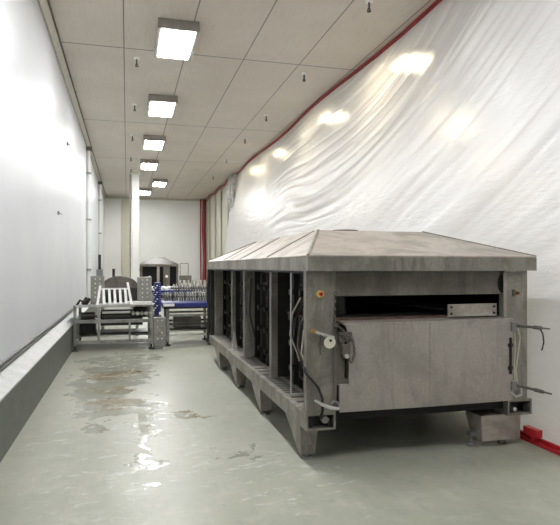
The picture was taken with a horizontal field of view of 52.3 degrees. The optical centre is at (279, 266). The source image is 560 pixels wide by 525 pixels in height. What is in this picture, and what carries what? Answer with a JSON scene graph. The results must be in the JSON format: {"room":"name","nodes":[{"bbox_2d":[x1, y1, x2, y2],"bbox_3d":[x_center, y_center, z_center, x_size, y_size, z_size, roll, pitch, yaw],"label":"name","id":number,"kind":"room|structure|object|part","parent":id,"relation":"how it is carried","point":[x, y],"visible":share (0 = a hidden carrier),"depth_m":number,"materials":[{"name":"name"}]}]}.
{"room":"processing plant","nodes":[
{"label":"processing plant","id":0,"kind":"room"},
{"bbox_2d":[0,0,103,366],"bbox_3d":[-4.671,-1.070,12.465,0.200,5.340,36.500,0,0,-15],"label":"wall","id":1,"kind":"structure","parent":0,"point":[43,252],"depth_m":7.69,"materials":[{"name":"white paint"}]},
{"bbox_2d":[0,297,90,401],"bbox_3d":[-4.485,1.050,12.515,0.185,0.100,36.500,0,0,-15],"label":"trim","id":2,"kind":"structure","parent":1,"relation":"attached to","point":[14,372],"depth_m":6.57,"materials":[{"name":"paint"}]},
{"bbox_2d":[0,296,90,370],"bbox_3d":[-3.589,0.972,8.873,0.028,0.020,29.000,0,0,-15],"label":"trim","id":3,"kind":"structure","parent":1,"relation":"attached to","point":[60,320],"depth_m":7.02,"materials":[{"name":"grey metal"}]},
{"bbox_2d":[0,294,90,365],"bbox_3d":[-3.589,0.928,8.873,0.028,0.020,29.000,0,0,-15],"label":"trim","id":4,"kind":"structure","parent":1,"relation":"attached to","point":[57,320],"depth_m":7.02,"materials":[{"name":"grey metal"}]},
{"bbox_2d":[0,307,100,461],"bbox_3d":[-4.488,1.350,12.514,0.180,0.500,36.500,0,0,-15],"label":"baseboard","id":5,"kind":"structure","parent":1,"relation":"attached to","point":[17,407],"depth_m":6.12,"materials":[{"name":"paint"}]},
{"bbox_2d":[37,0,105,198],"bbox_3d":[-4.526,-3.680,12.504,0.100,0.120,36.500,0,0,-15],"label":"trim","id":6,"kind":"structure","parent":1,"relation":"attached to","point":[43,5],"depth_m":10.50,"materials":[{"name":"metal"}]},
{"bbox_2d":[86,146,91,297],"bbox_3d":[-5.770,-1.317,17.254,0.160,4.595,0.320,0,0,-15],"label":"conduit","id":7,"kind":"object","parent":1,"relation":"attached to","point":[88,149],"visible":0.72,"depth_m":17.14,"materials":[{"name":"beige paint"}]},
{"bbox_2d":[96,255,102,275],"bbox_3d":[-7.245,0.240,22.905,0.240,1.480,0.300,0,0,-15],"label":"electrical riser","id":8,"kind":"object","parent":1,"relation":"attached to","point":[99,272],"visible":0.57,"depth_m":22.80,"materials":[{"name":"metal"}]},
{"bbox_2d":[98,181,101,268],"bbox_3d":[-7.642,-1.317,24.206,0.171,4.595,0.320,0,0,-15],"label":"conduit","id":9,"kind":"object","parent":1,"relation":"attached to","point":[99,182],"visible":0.66,"depth_m":24.07,"materials":[{"name":"white metal"}]},
{"bbox_2d":[104,199,228,286],"bbox_3d":[-1.760,-1.070,32.246,16.080,5.340,0.200,0,0,-15],"label":"wall","id":10,"kind":"structure","parent":0,"point":[169,229],"depth_m":30.90,"materials":[{"name":"paint"}]},
{"bbox_2d":[121,199,128,276],"bbox_3d":[-8.246,-1.005,30.376,0.420,5.210,0.050,0,0,-15],"label":"trim","id":11,"kind":"structure","parent":10,"relation":"attached to","point":[124,202],"depth_m":30.36,"materials":[{"name":"beige paint"}]},
{"bbox_2d":[105,196,207,201],"bbox_3d":[-6.652,-3.680,30.799,5.480,0.120,0.060,0,0,-15],"label":"trim","id":12,"kind":"structure","parent":10,"relation":"attached to","point":[106,197],"depth_m":30.76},
{"bbox_2d":[49,0,435,199],"bbox_3d":[2.988,-3.840,14.521,16.100,0.200,36.900,0,0,-15],"label":"ceiling","id":13,"kind":"structure","parent":0,"point":[249,58],"depth_m":10.96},
{"bbox_2d":[133,57,139,66],"bbox_3d":[-2.558,-3.659,10.185,0.120,0.161,0.120,0,0,-15],"label":"sprinkler head","id":14,"kind":"object","parent":13,"relation":"hanging from","point":[135,58],"visible":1,"depth_m":10.17},
{"bbox_2d":[139,188,151,194],"bbox_3d":[-6.561,-3.659,27.644,0.620,0.161,1.260,0,0,-15],"label":"ceiling light","id":15,"kind":"object","parent":13,"relation":"hanging from","point":[142,191],"visible":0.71,"depth_m":27.11,"materials":[{"name":"white plastic"}]},
{"bbox_2d":[139,191,149,194],"bbox_3d":[-6.561,-3.599,27.644,0.520,0.042,1.160,0,0,-15],"label":"diffuser","id":16,"kind":"object","parent":15,"relation":"attached to","point":[140,192],"depth_m":27.56,"materials":[{"name":"white plastic"}]},
{"bbox_2d":[140,159,158,169],"bbox_3d":[-4.684,-3.659,20.383,0.620,0.161,1.260,0,0,-15],"label":"ceiling light","id":17,"kind":"object","parent":13,"relation":"hanging from","point":[149,164],"visible":1,"depth_m":19.90,"materials":[{"name":"white plastic"}]},
{"bbox_2d":[141,163,156,169],"bbox_3d":[-4.684,-3.599,20.383,0.520,0.042,1.160,0,0,-15],"label":"diffuser","id":18,"kind":"object","parent":17,"relation":"attached to","point":[149,166],"depth_m":20.29,"materials":[{"name":"white plastic"}]},
{"bbox_2d":[142,135,165,149],"bbox_3d":[-3.725,-3.659,16.809,0.620,0.161,1.260,0,0,-15],"label":"ceiling light","id":19,"kind":"object","parent":13,"relation":"hanging from","point":[153,142],"visible":1,"depth_m":16.38,"materials":[{"name":"white plastic"}]},
{"bbox_2d":[144,141,162,149],"bbox_3d":[-3.725,-3.599,16.809,0.520,0.042,1.160,0,0,-15],"label":"diffuser","id":20,"kind":"object","parent":19,"relation":"attached to","point":[154,145],"depth_m":16.79,"materials":[{"name":"white plastic"}]},
{"bbox_2d":[151,179,167,186],"bbox_3d":[-5.245,-3.659,24.788,0.620,0.161,1.260,0,0,-15],"label":"ceiling light","id":21,"kind":"object","parent":13,"relation":"hanging from","point":[155,182],"visible":1,"depth_m":24.26,"materials":[{"name":"white plastic"}]},
{"bbox_2d":[153,182,165,186],"bbox_3d":[-5.245,-3.599,24.788,0.520,0.042,1.160,0,0,-15],"label":"diffuser","id":22,"kind":"object","parent":21,"relation":"attached to","point":[160,184],"depth_m":24.72,"materials":[{"name":"white plastic"}]},
{"bbox_2d":[147,94,177,116],"bbox_3d":[-2.701,-3.659,12.994,0.620,0.161,1.260,0,0,-15],"label":"ceiling light","id":23,"kind":"object","parent":13,"relation":"hanging from","point":[157,105],"visible":1,"depth_m":12.63,"materials":[{"name":"white plastic"}]},
{"bbox_2d":[149,102,174,116],"bbox_3d":[-2.701,-3.599,12.994,0.520,0.042,1.160,0,0,-15],"label":"diffuser","id":24,"kind":"object","parent":23,"relation":"attached to","point":[161,109],"depth_m":12.95,"materials":[{"name":"white plastic"}]},
{"bbox_2d":[154,17,199,60],"bbox_3d":[-1.690,-3.659,9.227,0.620,0.161,1.260,0,0,-15],"label":"ceiling light","id":25,"kind":"object","parent":13,"relation":"hanging from","point":[175,39],"visible":1,"depth_m":8.96,"materials":[{"name":"white plastic"}]},
{"bbox_2d":[158,29,194,59],"bbox_3d":[-1.690,-3.599,9.227,0.520,0.042,1.160,0,0,-15],"label":"diffuser","id":26,"kind":"object","parent":25,"relation":"attached to","point":[172,43],"depth_m":9.17,"materials":[{"name":"white plastic"}]},
{"bbox_2d":[200,199,206,283],"bbox_3d":[-4.170,-1.055,31.250,0.350,5.314,0.358,0,0,-37],"label":"strip","id":27,"kind":"object","parent":13,"relation":"hanging from","point":[204,277],"visible":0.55,"depth_m":31.23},
{"bbox_2d":[207,179,228,260],"bbox_3d":[-2.942,-1.095,27.231,0.236,5.330,7.734,0,0,-15],"label":"curtain","id":28,"kind":"object","parent":13,"relation":"hanging from","point":[211,202],"visible":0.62,"depth_m":27.88,"materials":[{"name":"beige plastic"}]},
{"bbox_2d":[301,72,306,81],"bbox_3d":[0.465,-3.659,10.996,0.120,0.161,0.120,0,0,-15],"label":"sprinkler head","id":29,"kind":"object","parent":13,"relation":"hanging from","point":[302,73],"visible":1,"depth_m":10.99},
{"bbox_2d":[365,0,372,12],"bbox_3d":[1.250,-3.659,7.997,0.120,0.161,0.120,0,0,-15],"label":"sprinkler head","id":30,"kind":"object","parent":13,"relation":"hanging from","point":[368,2],"visible":1,"depth_m":7.99},
{"bbox_2d":[225,0,559,445],"bbox_3d":[1.337,-1.073,10.320,0.614,5.325,27.241,0,0,-15],"label":"curtain","id":31,"kind":"object","parent":13,"relation":"hanging from","point":[451,128],"visible":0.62,"depth_m":7.38,"materials":[{"name":"white plastic"}]},
{"bbox_2d":[0,297,559,524],"bbox_3d":[2.988,1.700,14.521,16.100,0.200,36.900,0,0,-15],"label":"floor","id":32,"kind":"structure","parent":0,"point":[123,433],"depth_m":4.67,"materials":[{"name":"concrete"}]},
{"bbox_2d":[72,282,154,351],"bbox_3d":[-3.351,0.950,11.538,1.540,1.300,1.405,0,0,-15],"label":"table","id":33,"kind":"object","parent":32,"relation":"on","point":[89,326],"visible":1,"depth_m":11.06,"materials":[{"name":"silver metal"}]},
{"bbox_3d":[-3.876,1.130,10.774,0.056,0.740,0.056,0,0,-15],"label":"leg","id":34,"kind":"part","parent":33,"relation":"part of","materials":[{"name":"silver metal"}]},
{"bbox_3d":[-4.197,1.130,11.971,0.056,0.740,0.056,0,0,-15],"label":"leg","id":35,"kind":"part","parent":33,"relation":"part of","materials":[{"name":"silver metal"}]},
{"bbox_3d":[-3.697,0.940,10.977,0.250,0.140,0.140,0,0,-15],"label":"gear motor","id":36,"kind":"part","parent":33,"relation":"part of","materials":[{"name":"grey metal"}]},
{"bbox_2d":[91,276,103,303],"bbox_3d":[-3.652,0.454,11.408,0.260,0.548,0.190,0,0,-15],"label":"control box","id":37,"kind":"object","parent":33,"relation":"on","point":[96,281],"visible":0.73,"depth_m":11.33,"materials":[{"name":"beige paint"}]},
{"bbox_3d":[-3.482,0.537,10.949,0.054,0.355,0.239,0,0,-3],"label":"arm","id":38,"kind":"part","parent":33,"relation":"part of","materials":[{"name":"white plastic"}]},
{"bbox_2d":[105,291,113,302],"bbox_3d":[-3.565,0.614,11.778,0.260,0.227,0.260,0,0,-15],"label":"tub","id":39,"kind":"object","parent":33,"relation":"on","point":[106,292],"visible":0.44,"depth_m":11.68,"materials":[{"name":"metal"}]},
{"bbox_3d":[-3.252,1.330,10.941,0.730,0.030,0.040,0,0,-15],"label":"rail","id":40,"kind":"part","parent":33,"relation":"part of","materials":[{"name":"metal"}]},
{"bbox_3d":[-3.195,1.040,10.956,1.350,0.064,0.040,0,0,-15],"label":"rail","id":41,"kind":"part","parent":33,"relation":"part of","materials":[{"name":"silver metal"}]},
{"bbox_3d":[-3.195,1.430,10.956,1.350,0.070,0.040,0,0,-15],"label":"rail","id":42,"kind":"part","parent":33,"relation":"part of","materials":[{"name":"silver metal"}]},
{"bbox_2d":[80,328,146,334],"bbox_3d":[-3.404,1.325,11.718,1.300,0.030,0.700,0,0,-15],"label":"shelf","id":43,"kind":"object","parent":33,"relation":"attached to","point":[133,330],"depth_m":11.58,"materials":[{"name":"grey metal"}]},
{"bbox_3d":[-3.516,1.430,12.154,1.350,0.070,0.040,0,0,-15],"label":"rail","id":44,"kind":"part","parent":33,"relation":"part of","materials":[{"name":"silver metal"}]},
{"bbox_3d":[-3.146,0.870,10.949,0.520,0.040,0.020,0,0,-15],"label":"rail","id":45,"kind":"part","parent":33,"relation":"part of","materials":[{"name":"metal"}]},
{"bbox_2d":[116,291,127,301],"bbox_3d":[-3.295,0.614,11.851,0.260,0.227,0.260,0,0,-15],"label":"tub","id":46,"kind":"object","parent":33,"relation":"on","point":[117,292],"visible":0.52,"depth_m":11.75,"materials":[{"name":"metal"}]},
{"bbox_3d":[-2.928,0.507,11.098,0.057,0.415,0.253,0,0,-36],"label":"arm","id":47,"kind":"part","parent":33,"relation":"part of","materials":[{"name":"white plastic"}]},
{"bbox_2d":[137,277,151,301],"bbox_3d":[-2.722,0.464,11.451,0.280,0.528,0.190,0,0,-15],"label":"control box","id":48,"kind":"object","parent":33,"relation":"on","point":[144,284],"visible":0.83,"depth_m":11.38,"materials":[{"name":"beige paint"}]},
{"bbox_3d":[-2.835,1.130,12.337,0.056,0.740,0.056,0,0,-15],"label":"leg","id":49,"kind":"part","parent":33,"relation":"part of","materials":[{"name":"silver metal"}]},
{"bbox_3d":[-2.514,1.130,11.139,0.056,0.740,0.056,0,0,-15],"label":"leg","id":50,"kind":"part","parent":33,"relation":"part of","materials":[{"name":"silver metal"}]},
{"bbox_2d":[101,269,138,335],"bbox_3d":[-3.771,0.820,13.432,0.880,1.560,0.740,0,0,-15],"label":"machine","id":51,"kind":"object","parent":32,"relation":"on","point":[114,281],"visible":0.3,"depth_m":13.12,"materials":[{"name":"metal"}]},
{"bbox_2d":[130,170,140,307],"bbox_3d":[-5.670,-1.069,22.292,0.414,5.339,0.380,0,0,-15],"label":"support column","id":52,"kind":"structure","parent":32,"relation":"on","point":[135,174],"depth_m":22.15,"materials":[{"name":"beige paint"}]},
{"bbox_3d":[-5.654,-3.679,22.297,0.380,0.119,0.380,0,0,-15],"label":"capital plate","id":53,"kind":"part","parent":52,"relation":"part of","materials":[{"name":"beige paint"}]},
{"bbox_2d":[139,257,177,299],"bbox_3d":[-5.199,0.600,23.946,1.668,2.000,2.050,0,0,-15],"label":"machine","id":54,"kind":"object","parent":32,"relation":"on","point":[162,270],"visible":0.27,"depth_m":23.21,"materials":[{"name":"metal"}]},
{"bbox_3d":[-4.924,0.640,23.052,0.100,1.320,0.080,0,0,-15],"label":"post","id":55,"kind":"part","parent":54,"relation":"part of","materials":[{"name":"metal"}]},
{"bbox_2d":[140,257,177,266],"bbox_3d":[-5.128,-0.210,23.965,1.520,0.380,2.050,0,0,-15],"label":"hood","id":56,"kind":"object","parent":54,"relation":"attached to","point":[154,261],"depth_m":23.10,"materials":[{"name":"metal"}]},
{"bbox_3d":[-4.606,0.640,23.137,0.260,1.320,0.080,0,0,-15],"label":"post","id":57,"kind":"part","parent":54,"relation":"part of","materials":[{"name":"metal"}]},
{"bbox_3d":[-4.190,0.640,23.248,0.080,1.320,0.080,0,0,-15],"label":"post","id":58,"kind":"part","parent":54,"relation":"part of","materials":[{"name":"metal"}]},
{"bbox_2d":[153,317,165,348],"bbox_3d":[-2.357,1.290,11.135,0.240,0.620,0.190,0,0,-15],"label":"control box","id":59,"kind":"object","parent":32,"relation":"on","point":[159,323],"visible":1,"depth_m":11.06,"materials":[{"name":"beige paint"}]},
{"bbox_2d":[152,280,205,314],"bbox_3d":[-2.509,0.977,16.090,2.305,1.247,2.020,0,0,-15],"label":"conveyor","id":60,"kind":"object","parent":32,"relation":"on","point":[164,289],"visible":0.14,"depth_m":15.21,"materials":[{"name":"grey metal"},{"name":"satin stainless steel"}]},
{"bbox_2d":[153,283,210,345],"bbox_3d":[-1.597,0.961,12.141,2.190,1.278,1.080,0,0,-15],"label":"conveyor","id":61,"kind":"object","parent":32,"relation":"on","point":[181,322],"visible":0.52,"depth_m":11.72,"materials":[{"name":"silver metal"}]},
{"bbox_3d":[-2.515,0.651,11.631,0.148,0.658,0.330,0,0,-15],"label":"blue chain","id":62,"kind":"part","parent":61,"relation":"part of","materials":[{"name":"blue plastic"}]},
{"bbox_3d":[-2.273,1.183,11.556,0.056,0.675,0.056,0,0,-15],"label":"leg","id":63,"kind":"part","parent":61,"relation":"part of","materials":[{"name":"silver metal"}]},
{"bbox_3d":[-1.610,1.380,12.614,1.870,0.044,0.040,0,0,-15],"label":"rail","id":64,"kind":"part","parent":61,"relation":"part of","materials":[{"name":"metal"}]},
{"bbox_3d":[-1.610,0.980,12.614,1.870,0.044,0.040,0,0,-15],"label":"rail","id":65,"kind":"part","parent":61,"relation":"part of","materials":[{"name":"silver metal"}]},
{"bbox_3d":[-1.390,1.160,11.793,1.870,0.040,0.040,0,0,-15],"label":"rail","id":66,"kind":"part","parent":61,"relation":"part of","materials":[{"name":"grey metal"}]},
{"bbox_3d":[-1.390,1.380,11.793,1.870,0.044,0.040,0,0,-15],"label":"rail","id":67,"kind":"part","parent":61,"relation":"part of","materials":[{"name":"metal"}]},
{"bbox_3d":[-1.390,0.980,11.793,1.870,0.044,0.040,0,0,-15],"label":"rail","id":68,"kind":"part","parent":61,"relation":"part of","materials":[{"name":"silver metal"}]},
{"bbox_2d":[169,324,206,329],"bbox_3d":[-1.497,1.280,12.230,1.750,0.040,0.600,0,0,-15],"label":"shelf","id":69,"kind":"object","parent":61,"relation":"attached to","point":[171,327],"depth_m":11.86,"materials":[{"name":"grey metal"}]},
{"bbox_3d":[-1.663,1.183,12.600,0.056,0.675,0.056,0,0,-15],"label":"leg","id":70,"kind":"part","parent":61,"relation":"part of","materials":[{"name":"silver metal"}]},
{"bbox_2d":[179,263,191,299],"bbox_3d":[-3.889,0.717,23.418,0.470,1.766,0.350,0,0,-15],"label":"stand","id":71,"kind":"object","parent":32,"relation":"on","point":[181,277],"visible":0.67,"depth_m":23.26,"materials":[{"name":"silver metal"}]},
{"bbox_3d":[-3.909,0.092,23.282,0.351,0.516,0.036,0,0,-15],"label":"open frame","id":72,"kind":"part","parent":71,"relation":"part of","materials":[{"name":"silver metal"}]},
{"bbox_2d":[206,229,551,459],"bbox_3d":[0.513,0.602,7.456,2.154,1.997,6.023,0,0,-15],"label":"machine","id":73,"kind":"object","parent":32,"relation":"on","point":[326,327],"visible":1,"depth_m":4.95,"materials":[{"name":"metal"}]},
{"bbox_3d":[-1.183,0.610,9.912,0.055,1.140,0.060,0,0,-15],"label":"post","id":74,"kind":"part","parent":73,"relation":"part of","materials":[{"name":"metal"}]},
{"bbox_3d":[-1.059,0.616,9.857,0.135,1.128,0.090,0,0,-15],"label":"post","id":75,"kind":"part","parent":73,"relation":"part of","materials":[{"name":"metal"}]},
{"bbox_3d":[-0.926,1.438,9.100,0.159,0.243,0.458,0,0,-15],"label":"leg","id":76,"kind":"part","parent":73,"relation":"part of","materials":[{"name":"metal"}]},
{"bbox_3d":[-0.229,0.620,10.187,1.970,1.120,0.015,0,0,-15],"label":"panel","id":77,"kind":"part","parent":73,"relation":"part of","materials":[{"name":"metal"}]},
{"bbox_3d":[-0.691,0.616,8.455,0.050,1.128,0.090,0,0,-15],"label":"post","id":78,"kind":"part","parent":73,"relation":"part of","materials":[{"name":"metal"}]},
{"bbox_3d":[-0.563,1.438,7.748,0.159,0.243,0.458,0,0,-15],"label":"leg","id":79,"kind":"part","parent":73,"relation":"part of","materials":[{"name":"metal"}]},
{"bbox_3d":[-0.406,0.616,7.444,0.135,1.128,0.090,0,0,-15],"label":"post","id":80,"kind":"part","parent":73,"relation":"part of","materials":[{"name":"metal"}]},
{"bbox_3d":[-0.200,1.438,6.396,0.159,0.243,0.458,0,0,-15],"label":"leg","id":81,"kind":"part","parent":73,"relation":"part of","materials":[{"name":"metal"}]},
{"bbox_3d":[-0.391,1.247,7.282,0.250,0.140,5.570,0,0,-15],"label":"rail","id":82,"kind":"part","parent":73,"relation":"part of","materials":[{"name":"metal"}]},
{"bbox_3d":[-0.070,0.616,6.085,0.070,1.128,0.090,0,0,-15],"label":"post","id":83,"kind":"part","parent":73,"relation":"part of","materials":[{"name":"metal"}]},
{"bbox_3d":[0.103,0.610,5.287,0.015,1.140,0.016,0,0,-15],"label":"thin rod","id":84,"kind":"part","parent":73,"relation":"part of","materials":[{"name":"metal"}]},
{"bbox_3d":[0.184,1.438,4.966,0.159,0.243,0.458,0,0,-15],"label":"leg","id":85,"kind":"part","parent":73,"relation":"part of","materials":[{"name":"metal"}]},
{"bbox_3d":[0.322,0.606,4.627,0.250,1.148,0.070,0,0,-15],"label":"corner post","id":86,"kind":"part","parent":73,"relation":"part of","materials":[{"name":"metal"}]},
{"bbox_3d":[0.339,0.534,4.540,0.199,0.087,0.031,0,0,-12],"label":"lever","id":87,"kind":"part","parent":73,"relation":"part of","materials":[{"name":"metal"}]},
{"bbox_3d":[0.374,1.101,4.543,0.207,0.096,0.045,0,0,-15],"label":"drain handle","id":88,"kind":"part","parent":73,"relation":"part of","materials":[{"name":"metal"}]},
{"bbox_3d":[0.476,0.402,4.575,0.117,0.417,0.031,0,0,-1],"label":"chain","id":89,"kind":"part","parent":73,"relation":"part of","materials":[{"name":"black metal"}]},
{"bbox_3d":[0.518,0.745,4.637,0.115,0.430,0.008,0,0,-15],"label":"lock plate","id":90,"kind":"part","parent":73,"relation":"part of","materials":[{"name":"metal"}]},
{"bbox_3d":[0.531,0.614,4.581,0.173,0.321,0.045,0,0,-15],"label":"chain","id":91,"kind":"part","parent":73,"relation":"part of","materials":[{"name":"metal"}]},
{"bbox_2d":[207,229,536,270],"bbox_3d":[0.490,-0.182,7.508,2.124,0.429,5.751,0,0,-15],"label":"hood","id":92,"kind":"object","parent":73,"relation":"attached to","point":[318,250],"depth_m":5.00,"materials":[{"name":"metal"}]},
{"bbox_3d":[0.869,0.822,4.712,0.811,0.714,0.022,0,0,-15],"label":"door panel","id":93,"kind":"part","parent":73,"relation":"part of","materials":[{"name":"metal"}]},
{"bbox_3d":[0.921,0.330,5.538,0.873,0.127,1.296,0,0,-15],"label":"guide rod","id":94,"kind":"part","parent":73,"relation":"part of","materials":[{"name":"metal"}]},
{"bbox_3d":[1.186,0.330,5.609,0.028,0.127,1.461,0,0,-44],"label":"guide rod","id":95,"kind":"part","parent":73,"relation":"part of","materials":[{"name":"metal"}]},
{"bbox_3d":[1.201,0.137,4.888,1.575,0.203,0.080,0,0,-15],"label":"header panel","id":96,"kind":"part","parent":73,"relation":"part of","materials":[{"name":"metal"}]},
{"bbox_3d":[1.655,0.822,4.923,0.814,0.714,0.022,0,0,-15],"label":"door panel","id":97,"kind":"part","parent":73,"relation":"part of","materials":[{"name":"metal"}]},
{"bbox_3d":[1.685,0.377,4.995,0.485,0.110,0.015,0,0,-15],"label":"guide plate","id":98,"kind":"part","parent":73,"relation":"part of","materials":[{"name":"metal"}]},
{"bbox_3d":[1.941,1.431,5.210,0.410,0.228,0.258,0,0,-15],"label":"leg","id":99,"kind":"part","parent":73,"relation":"part of","materials":[{"name":"metal"}]},
{"bbox_3d":[1.415,1.248,7.767,0.250,0.137,5.570,0,0,-15],"label":"rail","id":100,"kind":"part","parent":73,"relation":"part of","materials":[{"name":"metal"}]},
{"bbox_3d":[2.084,0.606,5.100,0.240,1.148,0.070,0,0,-15],"label":"corner post","id":101,"kind":"part","parent":73,"relation":"part of","materials":[{"name":"metal"}]},
{"bbox_3d":[2.087,1.109,5.021,0.128,0.082,0.033,0,0,-20],"label":"drain handle","id":102,"kind":"part","parent":73,"relation":"part of","materials":[{"name":"metal"}]},
{"bbox_2d":[520,425,559,455],"bbox_3d":[3.305,1.525,1.379,0.100,0.150,8.950,0,0,-15],"label":"rail","id":103,"kind":"object","parent":32,"relation":"on","point":[533,435],"visible":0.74,"depth_m":5.08,"materials":[{"name":"red metal"}]}
]}

